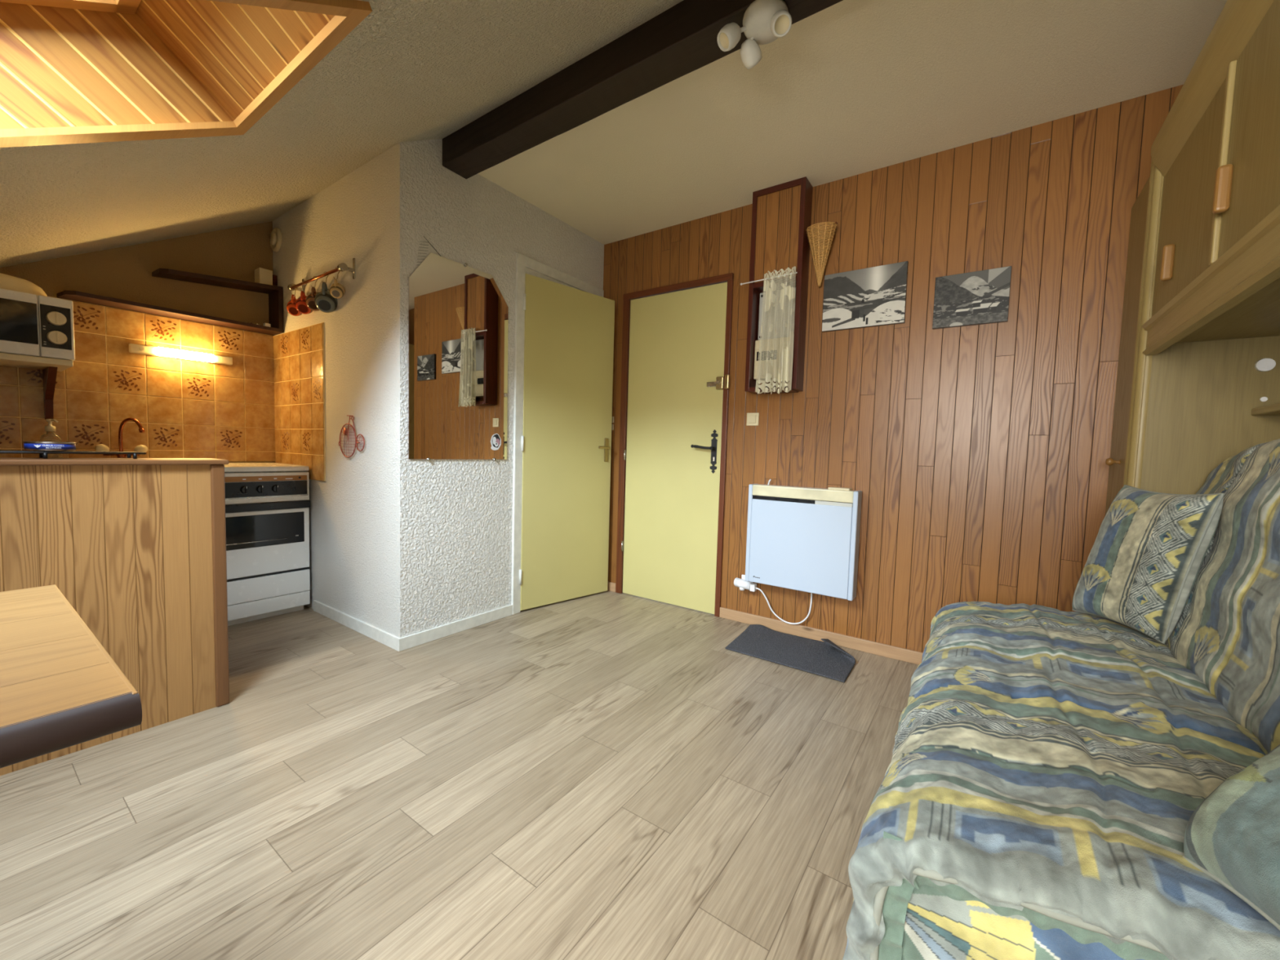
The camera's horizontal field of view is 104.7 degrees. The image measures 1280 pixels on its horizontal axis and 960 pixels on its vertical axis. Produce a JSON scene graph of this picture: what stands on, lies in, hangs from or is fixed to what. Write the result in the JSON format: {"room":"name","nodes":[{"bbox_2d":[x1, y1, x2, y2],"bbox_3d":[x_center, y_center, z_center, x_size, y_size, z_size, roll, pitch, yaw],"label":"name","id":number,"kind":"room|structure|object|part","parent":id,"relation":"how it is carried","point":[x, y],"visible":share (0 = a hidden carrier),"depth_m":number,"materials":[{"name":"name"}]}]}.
{"room":"studio apartment","nodes":[
{"label":"studio apartment","id":0,"kind":"room"},
{"bbox_2d":[0,221,275,462],"bbox_3d":[-3.086,-0.522,2.190,0.100,2.600,2.658,4,4,35],"label":"wall","id":1,"kind":"structure","parent":0,"point":[123,273],"depth_m":2.76,"materials":[{"name":"paint"}]},
{"bbox_2d":[0,352,73,419],"bbox_3d":[-2.851,-0.408,2.125,0.353,0.264,0.516,4,4,35],"label":"shelf","id":2,"kind":"object","parent":1,"relation":"attached to","point":[50,367],"visible":0.99,"depth_m":2.26,"materials":[{"name":"beige wood"}]},
{"bbox_2d":[0,273,75,361],"bbox_3d":[-2.811,-0.717,2.129,0.361,0.352,0.459,4,4,35],"label":"microwave","id":3,"kind":"object","parent":2,"relation":"on","point":[33,325],"depth_m":2.14,"materials":[{"name":"white metal"}]},
{"bbox_3d":[-2.719,-0.665,2.004,0.020,0.264,0.356,4,4,35],"label":"door","id":4,"kind":"part","parent":3,"relation":"part of","materials":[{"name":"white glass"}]},
{"bbox_3d":[-2.812,-0.853,2.150,0.304,0.083,0.304,4,4,35],"label":"microwave cover","id":5,"kind":"part","parent":3,"relation":"part of","materials":[{"name":"white plastic"}]},
{"bbox_3d":[-2.580,-0.674,2.184,0.004,0.183,0.087,4,4,35],"label":"control panel","id":6,"kind":"part","parent":3,"relation":"part of","materials":[{"name":"plastic"}]},
{"bbox_2d":[0,296,275,461],"bbox_3d":[-2.963,-0.483,2.274,0.009,0.798,2.181,4,4,35],"label":"wall tiles","id":7,"kind":"structure","parent":1,"relation":"attached to","point":[184,408],"depth_m":2.69,"materials":[{"name":"tile"}]},
{"bbox_2d":[128,343,232,365],"bbox_3d":[-2.560,-0.703,2.777,0.047,0.048,0.435,4,4,35],"label":"strip light","id":8,"kind":"object","parent":7,"relation":"attached to","point":[133,348],"visible":1,"depth_m":2.74,"materials":[{"name":"beige plastic"}]},
{"bbox_2d":[129,343,155,355],"bbox_3d":[-2.650,-0.697,2.636,0.018,0.044,0.098,4,4,35],"label":"switch","id":9,"kind":"object","parent":8,"relation":"attached to","point":[134,348],"depth_m":2.63,"materials":[{"name":"beige plastic"}]},
{"bbox_2d":[155,346,214,362],"bbox_3d":[-2.548,-0.702,2.775,0.025,0.046,0.245,4,4,35],"label":"diffuser","id":10,"kind":"object","parent":8,"relation":"attached to","point":[160,352],"depth_m":2.76,"materials":[{"name":"beige plastic"}]},
{"bbox_2d":[56,267,284,335],"bbox_3d":[-2.516,-1.037,2.721,0.158,0.276,0.896,4,4,35],"label":"corner shelf","id":11,"kind":"object","parent":1,"relation":"attached to","point":[275,293],"visible":1,"depth_m":2.77,"materials":[{"name":"brown wood"}]},
{"bbox_2d":[254,267,272,284],"bbox_3d":[-2.312,-1.237,3.035,0.085,0.100,0.067,4,4,35],"label":"box","id":12,"kind":"object","parent":11,"relation":"on","point":[263,276],"visible":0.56,"depth_m":3.01,"materials":[{"name":"white cardboard"}]},
{"bbox_2d":[263,323,271,327],"bbox_3d":[-2.278,-0.942,3.018,0.025,0.025,0.030,4,4,35],"label":"matchbox","id":13,"kind":"object","parent":11,"relation":"on","point":[264,324],"visible":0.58,"depth_m":3.01,"materials":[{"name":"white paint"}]},
{"bbox_2d":[272,142,399,637],"bbox_3d":[-1.743,-0.521,2.809,1.585,2.600,0.100,4,4,35],"label":"wall","id":14,"kind":"structure","parent":0,"point":[354,514],"depth_m":2.55,"materials":[{"name":"paint"}]},
{"bbox_2d":[272,275,277,285],"bbox_3d":[-2.277,-1.244,3.080,0.028,0.060,0.028,4,4,35],"label":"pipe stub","id":15,"kind":"object","parent":14,"relation":"attached to","point":[274,277],"visible":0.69,"depth_m":3.07,"materials":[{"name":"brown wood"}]},
{"bbox_2d":[269,227,281,252],"bbox_3d":[-2.260,-1.488,3.055,0.140,0.140,0.030,4,4,35],"label":"air vent","id":16,"kind":"object","parent":14,"relation":"in","point":[275,240],"visible":1,"depth_m":3.04,"materials":[{"name":"beige plastic"}]},
{"bbox_2d":[273,322,325,481],"bbox_3d":[-2.050,-0.453,2.961,0.698,0.882,0.009,4,4,35],"label":"wall tiles","id":17,"kind":"structure","parent":14,"relation":"attached to","point":[299,355],"depth_m":2.92,"materials":[{"name":"tile"}]},
{"bbox_2d":[287,257,355,295],"bbox_3d":[-1.737,-1.089,2.673,0.659,0.120,0.078,4,4,35],"label":"rail","id":18,"kind":"object","parent":14,"relation":"attached to","point":[342,267],"visible":0.98,"depth_m":2.58,"materials":[{"name":"brown metal"}]},
{"bbox_2d":[286,294,302,315],"bbox_3d":[-1.983,-1.000,2.849,0.105,0.116,0.099,4,4,35],"label":"mug","id":19,"kind":"object","parent":18,"relation":"hanging from","point":[291,306],"visible":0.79,"depth_m":2.81,"materials":[{"name":"ceramic"}]},
{"bbox_3d":[-1.972,-1.028,2.814,0.011,0.055,0.058,0,4,-21],"label":"handle","id":20,"kind":"part","parent":19,"relation":"part of","materials":[{"name":"ceramic"}]},
{"bbox_2d":[295,290,313,314],"bbox_3d":[-1.882,-0.991,2.780,0.110,0.122,0.104,4,4,35],"label":"mug","id":21,"kind":"object","parent":18,"relation":"hanging from","point":[301,306],"visible":0.8,"depth_m":2.74,"materials":[{"name":"ceramic"}]},
{"bbox_3d":[-1.870,-1.020,2.743,0.011,0.058,0.060,0,4,-21],"label":"handle","id":22,"kind":"part","parent":21,"relation":"part of","materials":[{"name":"ceramic"}]},
{"bbox_2d":[305,286,319,311],"bbox_3d":[-1.772,-0.983,2.703,0.110,0.122,0.104,4,4,35],"label":"mug","id":23,"kind":"object","parent":18,"relation":"hanging from","point":[309,300],"visible":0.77,"depth_m":2.66,"materials":[{"name":"ceramic"}]},
{"bbox_3d":[-1.760,-1.012,2.665,0.011,0.058,0.060,0,4,-21],"label":"handle","id":24,"kind":"part","parent":23,"relation":"part of","materials":[{"name":"ceramic"}]},
{"bbox_3d":[-1.754,-1.083,2.662,0.645,0.014,0.014,4,4,35],"label":"rod","id":25,"kind":"part","parent":18,"relation":"part of","materials":[{"name":"brown metal"}]},
{"bbox_2d":[314,281,337,312],"bbox_3d":[-1.669,-0.965,2.640,0.137,0.151,0.129,4,4,35],"label":"mug","id":26,"kind":"object","parent":18,"relation":"hanging from","point":[325,302],"visible":0.92,"depth_m":2.59,"materials":[{"name":"ceramic"}]},
{"bbox_3d":[-1.655,-1.002,2.594,0.014,0.072,0.075,0,4,-21],"label":"handle","id":27,"kind":"part","parent":26,"relation":"part of","materials":[{"name":"ceramic"}]},
{"bbox_2d":[328,278,345,298],"bbox_3d":[-1.555,-0.978,2.542,0.084,0.093,0.079,4,4,35],"label":"mug","id":28,"kind":"object","parent":18,"relation":"hanging from","point":[337,291],"visible":1,"depth_m":2.52,"materials":[{"name":"ceramic"}]},
{"bbox_3d":[-1.546,-1.000,2.513,0.009,0.044,0.046,0,4,-21],"label":"handle","id":29,"kind":"part","parent":28,"relation":"part of","materials":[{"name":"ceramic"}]},
{"bbox_2d":[338,414,364,457],"bbox_3d":[-1.508,-0.227,2.578,0.280,0.224,0.007,4,4,35],"label":"ornament","id":30,"kind":"object","parent":14,"relation":"attached to","point":[345,431],"visible":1,"depth_m":2.59,"materials":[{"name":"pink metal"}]},
{"bbox_3d":[-1.558,-0.258,2.610,0.040,0.040,0.004,4,4,35],"label":"plate","id":31,"kind":"part","parent":30,"relation":"part of","materials":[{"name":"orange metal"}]},
{"bbox_2d":[313,600,399,650],"bbox_3d":[-1.538,0.767,2.647,0.940,0.062,0.012,4,4,35],"label":"baseboard","id":32,"kind":"structure","parent":14,"relation":"attached to","point":[386,638],"depth_m":2.61,"materials":[{"name":"white paint"}]},
{"bbox_2d":[0,0,683,267],"bbox_3d":[-1.021,-0.840,0.864,4.958,1.648,2.790,4,4,35],"label":"ceiling","id":33,"kind":"structure","parent":0,"point":[411,70],"depth_m":1.70,"materials":[{"name":"paint"}]},
{"bbox_2d":[0,0,372,147],"bbox_3d":[-1.226,-0.887,0.935,0.810,0.768,1.012,4,4,35],"label":"window","id":34,"kind":"structure","parent":33,"relation":"attached to","point":[72,71],"depth_m":1.28,"materials":[{"name":"brown wood"}]},
{"bbox_3d":[-1.289,-1.031,0.822,0.740,0.471,0.764,4,4,35],"label":"frame","id":35,"kind":"part","parent":34,"relation":"part of","materials":[{"name":"brown wood"}]},
{"bbox_2d":[0,590,919,959],"bbox_3d":[-0.831,0.899,1.313,4.760,0.001,4.370,4,4,35],"label":"floor","id":36,"kind":"structure","parent":0,"point":[595,776],"depth_m":1.37,"materials":[{"name":"beige laminate"}]},
{"bbox_2d":[0,584,142,768],"bbox_3d":[-1.141,0.590,0.224,0.645,0.730,1.214,4,4,35],"label":"dining table","id":37,"kind":"object","parent":36,"relation":"on","point":[60,688],"visible":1,"depth_m":0.54,"materials":[{"name":"brown wood"}]},
{"bbox_2d":[223,462,310,626],"bbox_3d":[-2.304,0.339,2.799,0.554,0.853,0.587,4,4,35],"label":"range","id":38,"kind":"object","parent":36,"relation":"on","point":[268,504],"visible":0.6,"depth_m":2.72,"materials":[{"name":"white metal"}]},
{"bbox_3d":[-2.088,0.052,2.618,0.024,0.042,0.042,4,4,35],"label":"knob","id":39,"kind":"part","parent":38,"relation":"part of","materials":[{"name":"black plastic"}]},
{"bbox_3d":[-2.047,0.050,2.675,0.024,0.042,0.042,4,4,35],"label":"knob","id":40,"kind":"part","parent":38,"relation":"part of","materials":[{"name":"black plastic"}]},
{"bbox_3d":[-2.091,0.051,2.638,0.005,0.080,0.556,4,4,35],"label":"control panel","id":41,"kind":"part","parent":38,"relation":"part of","materials":[{"name":"black ceramic"}]},
{"bbox_3d":[-2.303,-0.073,2.781,0.528,0.029,0.586,4,4,35],"label":"lid","id":42,"kind":"part","parent":38,"relation":"part of","materials":[{"name":"white metal"}]},
{"bbox_3d":[-2.098,0.044,2.643,0.016,0.163,0.580,4,4,35],"label":"control frame","id":43,"kind":"part","parent":38,"relation":"part of","materials":[{"name":"metal"}]},
{"bbox_2d":[225,499,310,579],"bbox_3d":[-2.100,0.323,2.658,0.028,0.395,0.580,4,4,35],"label":"oven","id":44,"kind":"object","parent":38,"relation":"in","point":[265,538],"depth_m":2.72,"materials":[{"name":"white metal"}]},
{"bbox_3d":[-2.113,0.595,2.675,0.018,0.124,0.576,4,4,35],"label":"drawer","id":45,"kind":"part","parent":38,"relation":"part of","materials":[{"name":"white metal"}]},
{"bbox_3d":[-2.007,0.048,2.732,0.024,0.042,0.042,4,4,35],"label":"knob","id":46,"kind":"part","parent":38,"relation":"part of","materials":[{"name":"black plastic"}]},
{"bbox_2d":[0,138,604,775],"bbox_3d":[-1.485,-0.413,1.973,0.194,2.500,3.940,4,4,35],"label":"wall","id":47,"kind":"structure","parent":36,"relation":"on","point":[136,548],"depth_m":1.80,"materials":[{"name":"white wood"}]},
{"bbox_2d":[0,450,146,458],"bbox_3d":[-1.884,-0.078,1.502,0.100,0.022,0.536,4,4,35],"label":"rack","id":48,"kind":"object","parent":47,"relation":"on","point":[43,455],"visible":0.98,"depth_m":1.56,"materials":[{"name":"black metal"}]},
{"bbox_2d":[22,440,76,451],"bbox_3d":[-1.848,-0.106,1.549,0.110,0.029,0.110,4,4,35],"label":"ashtray","id":49,"kind":"object","parent":48,"relation":"on","point":[28,445],"visible":1,"depth_m":1.52,"materials":[{"name":"metal"}]},
{"bbox_3d":[-1.597,0.391,1.859,0.125,0.904,0.040,4,4,35],"label":"post","id":50,"kind":"part","parent":47,"relation":"part of","materials":[{"name":"brown wood"}]},
{"bbox_2d":[397,604,512,651],"bbox_3d":[-0.958,0.783,2.665,0.012,0.062,0.709,4,4,35],"label":"baseboard","id":51,"kind":"structure","parent":47,"relation":"attached to","point":[428,635],"depth_m":2.61,"materials":[{"name":"white paint"}]},
{"bbox_2d":[408,252,508,461],"bbox_3d":[-0.920,-0.610,2.574,0.016,1.024,0.590,4,4,35],"label":"wall mirror","id":52,"kind":"object","parent":47,"relation":"attached to","point":[459,313],"visible":1,"depth_m":2.54,"materials":[{"name":"silver mirror"}]},
{"bbox_2d":[416,237,440,268],"bbox_3d":[-1.015,-1.073,2.402,0.002,0.193,0.155,4,4,35],"label":"note","id":53,"kind":"object","parent":52,"relation":"attached to","point":[425,248],"visible":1,"depth_m":2.37,"materials":[{"name":"paper"}]},
{"bbox_2d":[511,252,614,614],"bbox_3d":[-0.483,-0.258,3.177,0.279,2.105,0.772,4,4,35],"label":"door","id":54,"kind":"structure","parent":47,"relation":"in","point":[565,323],"depth_m":3.10,"materials":[{"name":"yellow paint"}]},
{"bbox_3d":[-0.240,-0.202,3.325,0.044,0.160,0.114,4,4,35],"label":"handle","id":55,"kind":"part","parent":54,"relation":"part of","materials":[{"name":"gold metal"}]},
{"bbox_2d":[724,624,855,682],"bbox_3d":[0.775,0.832,2.522,0.604,0.077,0.429,4,4,35],"label":"door mat","id":56,"kind":"object","parent":36,"relation":"on","point":[826,659],"visible":1,"depth_m":2.49,"materials":[{"name":"grey fabric"}]},
{"bbox_2d":[842,438,1279,959],"bbox_3d":[1.058,0.423,1.111,0.803,1.076,1.484,4,4,35],"label":"sofa","id":57,"kind":"object","parent":36,"relation":"on","point":[1048,771],"visible":0.94,"depth_m":0.83,"materials":[{"name":"fabric"}]},
{"bbox_3d":[0.602,0.760,0.582,0.595,0.441,0.009,4,4,35],"label":"panel","id":58,"kind":"part","parent":57,"relation":"part of","materials":[{"name":"fabric"}]},
{"bbox_2d":[842,601,1279,959],"bbox_3d":[0.987,0.697,1.172,0.650,0.501,1.484,4,4,35],"label":"seat cushion","id":59,"kind":"object","parent":57,"relation":"on","point":[1048,771],"depth_m":0.76,"materials":[{"name":"fabric"}]},
{"bbox_2d":[1071,484,1224,644],"bbox_3d":[1.456,0.236,1.428,0.135,0.430,0.435,2,3,6],"label":"cushion","id":60,"kind":"object","parent":57,"relation":"on","point":[1142,566],"visible":1,"depth_m":1.36,"materials":[{"name":"fabric"}]},
{"bbox_2d":[1165,438,1279,752],"bbox_3d":[1.307,0.212,0.929,0.211,0.619,1.480,4,4,35],"label":"backrest cushion","id":61,"kind":"object","parent":57,"relation":"on","point":[1226,634],"depth_m":1.12,"materials":[{"name":"fabric"}]},
{"bbox_2d":[1182,744,1279,930],"bbox_3d":[0.826,0.377,0.553,0.366,0.268,0.289,2,3,4],"label":"cushion","id":62,"kind":"object","parent":57,"relation":"on","point":[1233,836],"visible":1,"depth_m":0.57,"materials":[{"name":"fabric"}]},
{"bbox_2d":[1105,159,1279,514],"bbox_3d":[1.982,-0.047,1.639,0.634,2.012,0.474,4,4,35],"label":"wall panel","id":63,"kind":"object","parent":36,"relation":"on","point":[1181,411],"visible":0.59,"depth_m":1.56,"materials":[{"name":"brown wood"}]},
{"bbox_3d":[1.765,-0.068,1.845,0.040,0.030,0.030,4,4,35],"label":"knob","id":64,"kind":"part","parent":63,"relation":"part of","materials":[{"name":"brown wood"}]},
{"bbox_3d":[1.797,-0.084,1.838,0.018,1.950,0.356,4,4,35],"label":"door","id":65,"kind":"part","parent":63,"relation":"part of","materials":[{"name":"brown wood"}]},
{"bbox_3d":[1.652,-0.058,1.656,0.031,2.012,0.102,4,4,35],"label":"fluted post","id":66,"kind":"part","parent":63,"relation":"part of","materials":[{"name":"beige wood"}]},
{"bbox_3d":[1.876,-0.028,1.446,0.584,1.990,0.014,4,4,35],"label":"panel","id":67,"kind":"part","parent":63,"relation":"part of","materials":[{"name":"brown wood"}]},
{"bbox_3d":[-3.003,0.318,1.791,0.586,0.776,1.848,4,4,35],"label":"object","id":68,"kind":"object","parent":36,"relation":"on","visible":0},
{"bbox_2d":[39,418,62,457],"bbox_3d":[-2.688,-0.182,2.254,0.068,0.192,0.068,-1,4,-36],"label":"soap bottle","id":69,"kind":"object","parent":68,"relation":"on","point":[50,436],"visible":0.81,"depth_m":2.24,"materials":[{"name":"beige plastic"}]},
{"bbox_2d":[94,417,147,457],"bbox_3d":[-2.646,-0.211,2.526,0.183,0.219,0.100,-1,4,-34],"label":"tap","id":70,"kind":"object","parent":68,"relation":"on","point":[101,447],"visible":0.87,"depth_m":2.53,"materials":[{"name":"brown metal"}]},
{"bbox_3d":[-2.690,-0.155,2.472,0.048,0.051,0.051,4,4,35],"label":"tap handle","id":71,"kind":"part","parent":70,"relation":"part of","materials":[{"name":"beige plastic"}]},
{"bbox_3d":[-2.610,-0.160,2.585,0.048,0.051,0.051,4,4,35],"label":"tap handle","id":72,"kind":"part","parent":70,"relation":"part of","materials":[{"name":"beige plastic"}]},
{"bbox_2d":[478,0,1226,244],"bbox_3d":[0.764,-1.575,2.055,3.492,0.100,1.340,4,4,35],"label":"ceiling","id":73,"kind":"structure","parent":0,"point":[853,87],"depth_m":1.96,"materials":[{"name":"paint"}]},
{"bbox_2d":[442,0,843,178],"bbox_3d":[0.408,-1.545,1.537,3.277,0.202,0.144,4,4,35],"label":"ceiling beam","id":74,"kind":"structure","parent":73,"relation":"attached to","point":[681,40],"depth_m":1.87,"materials":[{"name":"brown wood"}]},
{"bbox_2d":[716,0,791,69],"bbox_3d":[0.369,-1.397,1.542,0.221,0.108,0.173,4,4,35],"label":"ceiling spotlight","id":75,"kind":"object","parent":74,"relation":"attached to","point":[764,21],"visible":1,"depth_m":1.52,"materials":[{"name":"white paint"}]},
{"bbox_3d":[0.266,-1.373,1.542,0.039,0.032,0.036,4,4,35],"label":"bulb","id":76,"kind":"part","parent":75,"relation":"part of","materials":[{"name":"white glass"}]},
{"bbox_3d":[0.323,-1.413,1.547,0.060,0.035,0.015,2,3,0],"label":"arm","id":77,"kind":"part","parent":75,"relation":"part of","materials":[{"name":"white paint"}]},
{"bbox_3d":[0.425,-1.364,1.480,0.040,0.031,0.037,4,4,35],"label":"bulb","id":78,"kind":"part","parent":75,"relation":"part of","materials":[{"name":"white glass"}]},
{"bbox_2d":[603,84,1183,652],"bbox_3d":[1.088,-0.387,2.620,3.472,2.520,0.120,4,4,35],"label":"wall","id":79,"kind":"structure","parent":0,"point":[976,455],"depth_m":2.30,"materials":[{"name":"brown wood"}]},
{"bbox_2d":[611,416,613,430],"bbox_3d":[-0.193,-0.395,3.446,0.023,0.093,0.006,4,4,35],"label":"door catch","id":80,"kind":"structure","parent":79,"relation":"in","point":[612,425],"depth_m":3.44,"materials":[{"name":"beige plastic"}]},
{"bbox_2d":[615,272,733,617],"bbox_3d":[0.190,-0.210,3.173,0.809,2.049,0.103,4,4,35],"label":"door","id":81,"kind":"structure","parent":79,"relation":"in","point":[677,338],"depth_m":3.16,"materials":[{"name":"yellow paint"}]},
{"bbox_3d":[0.382,-0.200,3.009,0.145,0.029,0.055,4,4,35],"label":"handle","id":82,"kind":"part","parent":81,"relation":"part of","materials":[{"name":"black metal"}]},
{"bbox_3d":[0.448,-0.578,2.967,0.037,0.033,0.111,0,4,-31],"label":"bolt knob","id":83,"kind":"part","parent":81,"relation":"part of","materials":[{"name":"metal"}]},
{"bbox_3d":[0.449,-0.173,2.998,0.044,0.266,0.005,4,4,35],"label":"handle plate","id":84,"kind":"part","parent":81,"relation":"part of","materials":[{"name":"black metal"}]},
{"bbox_2d":[733,574,756,591],"bbox_3d":[0.615,0.601,2.876,0.133,0.080,0.071,4,4,35],"label":"plug","id":85,"kind":"object","parent":79,"relation":"attached to","point":[741,583],"visible":0.94,"depth_m":2.85,"materials":[{"name":"white plastic"}]},
{"bbox_2d":[746,413,759,426],"bbox_3d":[0.649,-0.350,2.850,0.073,0.074,0.013,4,4,35],"label":"light switch","id":86,"kind":"object","parent":79,"relation":"attached to","point":[753,419],"visible":1,"depth_m":2.84,"materials":[{"name":"beige plastic"}]},
{"bbox_2d":[607,581,923,664],"bbox_3d":[0.775,0.825,2.807,2.653,0.062,0.014,4,4,35],"label":"baseboard","id":87,"kind":"structure","parent":79,"relation":"attached to","point":[912,656],"depth_m":2.65,"materials":[{"name":"brown wood"}]},
{"bbox_2d":[744,176,813,394],"bbox_3d":[0.750,-1.022,2.687,0.288,1.080,0.120,4,4,35],"label":"wall cabinet","id":88,"kind":"object","parent":79,"relation":"attached to","point":[781,214],"visible":0.69,"depth_m":2.64,"materials":[{"name":"brown wood"}]},
{"bbox_2d":[740,266,797,394],"bbox_3d":[0.662,-0.781,2.633,0.318,0.645,0.053,4,4,35],"label":"lace curtain","id":89,"kind":"object","parent":88,"relation":"hanging from","point":[786,361],"visible":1,"depth_m":2.59,"materials":[{"name":"white fabric"}]},
{"bbox_3d":[0.681,-1.072,2.633,0.313,0.018,0.012,4,4,35],"label":"curtain rod","id":90,"kind":"part","parent":89,"relation":"part of","materials":[{"name":"white plastic"}]},
{"bbox_3d":[0.766,-0.908,2.722,0.218,0.260,0.050,4,4,35],"label":"meter plate","id":91,"kind":"part","parent":88,"relation":"part of","materials":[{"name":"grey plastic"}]},
{"bbox_2d":[745,479,862,600],"bbox_3d":[0.863,0.297,2.654,0.573,0.582,0.106,4,4,35],"label":"heater","id":92,"kind":"object","parent":79,"relation":"attached to","point":[799,538],"visible":1,"depth_m":2.59,"materials":[{"name":"white metal"}]},
{"bbox_2d":[755,587,812,624],"bbox_3d":[0.795,0.686,2.750,0.320,0.222,0.032,4,4,35],"label":"cord","id":93,"kind":"object","parent":92,"relation":"hanging from","point":[774,613],"visible":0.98,"depth_m":2.74,"materials":[{"name":"white plastic"}]},
{"bbox_3d":[0.846,0.070,2.607,0.529,0.060,0.020,4,4,35],"label":"rail","id":94,"kind":"part","parent":92,"relation":"part of","materials":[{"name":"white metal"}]},
{"bbox_2d":[805,221,837,286],"bbox_3d":[0.927,-1.171,2.538,0.156,0.322,0.113,3,4,18],"label":"cone","id":95,"kind":"object","parent":79,"relation":"hanging from","point":[817,243],"visible":1,"depth_m":2.53,"materials":[{"name":"beige wicker"}]},
{"bbox_2d":[822,261,908,332],"bbox_3d":[1.124,-0.914,2.488,0.386,0.289,0.021,4,4,35],"label":"picture","id":96,"kind":"object","parent":79,"relation":"attached to","point":[873,296],"visible":1,"depth_m":2.47,"materials":[{"name":"black and white printed photo paper"}]},
{"bbox_2d":[932,266,1011,328],"bbox_3d":[1.493,-0.818,2.232,0.284,0.234,0.021,4,4,35],"label":"picture","id":97,"kind":"object","parent":79,"relation":"attached to","point":[980,297],"visible":1,"depth_m":2.22,"materials":[{"name":"grey paper"}]},
{"bbox_3d":[1.310,-0.263,0.009,0.100,2.600,4.140,4,4,35],"label":"wall","id":98,"kind":"structure","parent":0,"visible":0},
{"bbox_2d":[1142,0,1279,355],"bbox_3d":[1.403,-0.688,0.743,0.628,0.660,1.634,4,4,35],"label":"upper cabinet","id":99,"kind":"object","parent":98,"relation":"attached to","point":[1216,150],"visible":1,"depth_m":1.12,"materials":[{"name":"brown wood"}]},
{"bbox_3d":[1.511,-0.623,1.415,0.025,0.100,0.020,4,4,35],"label":"handle","id":100,"kind":"part","parent":99,"relation":"part of","materials":[{"name":"brown wood"}]},
{"bbox_3d":[1.486,-0.721,1.332,0.020,0.440,0.547,4,4,35],"label":"door","id":101,"kind":"part","parent":99,"relation":"part of","materials":[{"name":"brown wood"}]},
{"bbox_3d":[1.176,-0.980,0.891,0.054,0.107,1.634,4,4,35],"label":"cornice","id":102,"kind":"part","parent":99,"relation":"part of","materials":[{"name":"beige wood"}]},
{"bbox_3d":[1.281,-0.639,1.086,0.025,0.100,0.020,4,4,35],"label":"handle","id":103,"kind":"part","parent":99,"relation":"part of","materials":[{"name":"brown wood"}]},
{"bbox_3d":[1.165,-0.703,0.877,0.020,0.440,0.552,4,4,35],"label":"door","id":104,"kind":"part","parent":99,"relation":"part of","materials":[{"name":"brown wood"}]},
{"bbox_2d":[1251,402,1279,415],"bbox_3d":[1.406,-0.161,0.566,0.370,0.022,1.954,4,4,35],"label":"wall shelf","id":105,"kind":"object","parent":98,"relation":"attached to","point":[1273,409],"visible":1,"depth_m":1.40,"materials":[{"name":"beige wood"}]}
]}

